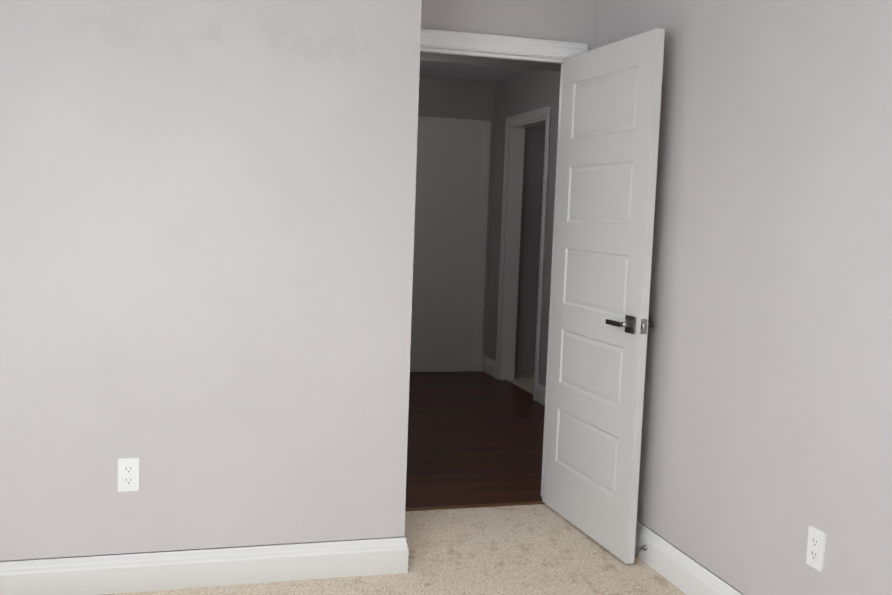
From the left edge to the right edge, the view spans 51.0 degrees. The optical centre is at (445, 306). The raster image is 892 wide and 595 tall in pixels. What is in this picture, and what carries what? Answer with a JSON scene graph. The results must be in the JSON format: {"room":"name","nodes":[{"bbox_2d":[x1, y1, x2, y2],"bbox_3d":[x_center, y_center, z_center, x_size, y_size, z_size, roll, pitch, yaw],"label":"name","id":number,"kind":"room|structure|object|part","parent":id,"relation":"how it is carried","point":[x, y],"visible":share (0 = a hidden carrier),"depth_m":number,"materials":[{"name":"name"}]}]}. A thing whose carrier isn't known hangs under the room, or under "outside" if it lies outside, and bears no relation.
{"room":"empty bedroom","nodes":[
{"label":"empty bedroom","id":0,"kind":"room"},
{"bbox_2d":[0,0,421,560],"bbox_3d":[-1.458,-0.270,3.418,2.563,2.432,0.805,0,6,-16],"label":"wall","id":1,"kind":"structure","parent":0,"point":[207,215],"depth_m":3.19,"materials":[{"name":"paint"}]},
{"bbox_2d":[118,458,139,491],"bbox_3d":[-1.084,0.574,3.192,0.070,0.115,0.008,0,6,-16],"label":"outlet","id":2,"kind":"object","parent":1,"relation":"attached to","point":[128,474],"visible":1,"depth_m":3.19,"materials":[{"name":"white plastic"}]},
{"bbox_2d":[101,504,685,594],"bbox_3d":[-0.451,1.202,1.808,3.655,0.100,4.500,0,6,-16],"label":"floor carpet","id":3,"kind":"object","parent":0,"point":[541,549],"depth_m":3.60,"materials":[{"name":"beige carpet"}]},
{"bbox_2d":[405,371,544,507],"bbox_3d":[-0.086,0.781,6.140,4.220,0.096,3.690,0,6,-16],"label":"floor","id":4,"kind":"structure","parent":0,"point":[475,438],"depth_m":5.56,"materials":[{"name":"brown wood"}]},
{"bbox_2d":[419,60,530,82],"bbox_3d":[-0.011,-1.745,5.944,4.220,0.100,3.570,0,6,-16],"label":"ceiling","id":5,"kind":"structure","parent":0,"point":[461,71],"depth_m":7.22,"materials":[{"name":"paint"}]},
{"bbox_2d":[420,52,560,70],"bbox_3d":[-0.354,-1.518,5.158,2.900,0.220,0.300,0,6,-16],"label":"beam","id":6,"kind":"structure","parent":5,"relation":"attached to","point":[488,61],"depth_m":5.36,"materials":[{"name":"paint"}]},
{"bbox_2d":[418,77,545,370],"bbox_3d":[-0.519,-0.669,7.722,4.220,2.432,0.120,0,6,-16],"label":"wall","id":7,"kind":"structure","parent":0,"point":[455,99],"depth_m":7.96,"materials":[{"name":"paint"}]},
{"bbox_2d":[410,116,490,371],"bbox_3d":[-0.112,-0.503,7.783,0.936,2.118,0.018,0,6,-16],"label":"door","id":8,"kind":"structure","parent":7,"relation":"attached to","point":[447,210],"depth_m":7.83,"materials":[{"name":"white"}]},
{"bbox_2d":[421,0,596,50],"bbox_3d":[0.210,-0.292,4.240,1.092,2.432,0.120,0,6,-16],"label":"wall","id":9,"kind":"structure","parent":0,"point":[548,19],"depth_m":4.10,"materials":[{"name":"paint"}]},
{"bbox_2d":[405,501,544,510],"bbox_3d":[0.096,0.920,4.303,0.803,0.007,0.045,0,6,-16],"label":"trim","id":10,"kind":"structure","parent":9,"relation":"attached to","point":[473,506],"depth_m":4.31,"materials":[{"name":"brown wood"}]},
{"bbox_2d":[420,45,565,499],"bbox_3d":[0.123,-0.110,4.236,0.839,2.064,0.121,0,6,-16],"label":"trim","id":11,"kind":"structure","parent":9,"relation":"attached to","point":[488,54],"depth_m":4.26,"materials":[{"name":"white wood"}]},
{"bbox_2d":[420,28,587,57],"bbox_3d":[0.142,-0.130,4.167,0.949,2.119,0.018,0,6,-16],"label":"door frame","id":12,"kind":"structure","parent":9,"relation":"attached to","point":[485,42],"depth_m":4.08,"materials":[{"name":"white wood"}]},
{"bbox_2d":[543,28,664,563],"bbox_3d":[0.629,-0.054,3.907,0.146,2.030,0.815,0,6,-18],"label":"entry door","id":13,"kind":"structure","parent":9,"relation":"in","point":[609,133],"depth_m":3.81,"materials":[{"name":"white wood"}]},
{"bbox_3d":[0.629,-0.055,3.907,0.146,1.691,0.815,0,6,-18],"label":"entry door hardware","id":14,"kind":"part","parent":13,"relation":"part of","materials":[{"name":"black metal"}]},
{"bbox_2d":[507,371,533,393],"bbox_3d":[1.119,0.641,7.547,1.140,0.020,1.610,0,6,-16],"label":"floor","id":15,"kind":"structure","parent":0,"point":[524,380],"depth_m":7.64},
{"bbox_2d":[485,69,560,385],"bbox_3d":[0.679,-0.557,7.041,0.120,2.432,1.850,0,6,-16],"label":"wall","id":16,"kind":"structure","parent":0,"point":[503,101],"depth_m":7.22,"materials":[{"name":"paint"}]},
{"bbox_2d":[481,356,495,377],"bbox_3d":[0.361,0.504,7.862,0.032,0.135,0.332,0,6,-16],"label":"baseboard","id":17,"kind":"structure","parent":16,"relation":"attached to","point":[488,365],"depth_m":7.88,"materials":[{"name":"white wood"}]},
{"bbox_2d":[499,117,545,379],"bbox_3d":[0.638,-0.381,7.180,0.121,2.050,0.800,0,6,-16],"label":"trim","id":18,"kind":"structure","parent":16,"relation":"attached to","point":[512,242],"depth_m":7.54,"materials":[{"name":"white wood"}]},
{"bbox_2d":[495,106,550,400],"bbox_3d":[0.574,-0.415,7.158,0.018,2.118,0.936,0,6,-16],"label":"door frame","id":19,"kind":"structure","parent":16,"relation":"attached to","point":[530,115],"depth_m":6.84,"materials":[{"name":"white wood"}]},
{"bbox_2d":[536,383,545,405],"bbox_3d":[0.734,0.648,6.563,0.014,0.135,0.514,0,6,-16],"label":"baseboard","id":20,"kind":"structure","parent":16,"relation":"attached to","point":[540,393],"depth_m":6.73,"materials":[{"name":"white wood"}]},
{"bbox_2d":[594,0,891,594],"bbox_3d":[1.012,-0.156,3.175,0.120,2.432,2.378,0,6,-16],"label":"wall","id":21,"kind":"structure","parent":0,"point":[766,439],"depth_m":2.92,"materials":[{"name":"paint"}]},
{"bbox_2d":[635,545,646,550],"bbox_3d":[0.748,0.947,3.666,0.078,0.024,0.024,0,6,-16],"label":"door stop","id":22,"kind":"object","parent":21,"relation":"attached to","point":[644,547],"visible":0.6,"depth_m":3.67,"materials":[{"name":"grey metal"}]},
{"bbox_2d":[635,520,743,594],"bbox_3d":[0.889,0.982,3.295,0.035,0.135,2.323,0,6,-16],"label":"baseboard","id":23,"kind":"structure","parent":21,"relation":"attached to","point":[683,572],"depth_m":3.45,"materials":[{"name":"white wood"}]},
{"bbox_2d":[806,526,825,571],"bbox_3d":[1.070,0.700,2.707,0.008,0.115,0.070,0,6,-16],"label":"outlet","id":24,"kind":"object","parent":21,"relation":"attached to","point":[816,542],"visible":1,"depth_m":2.70,"materials":[{"name":"white plastic"}]},
{"bbox_3d":[-2.016,-0.034,0.876,0.120,2.432,3.815,0,6,-16],"label":"wall","id":25,"kind":"structure","parent":0,"visible":0},
{"bbox_2d":[0,536,408,594],"bbox_3d":[-1.310,0.916,3.163,2.428,0.135,0.015,0,6,-16],"label":"baseboard","id":26,"kind":"structure","parent":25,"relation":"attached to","point":[139,572],"depth_m":3.26,"materials":[{"name":"white wood"}]}
]}

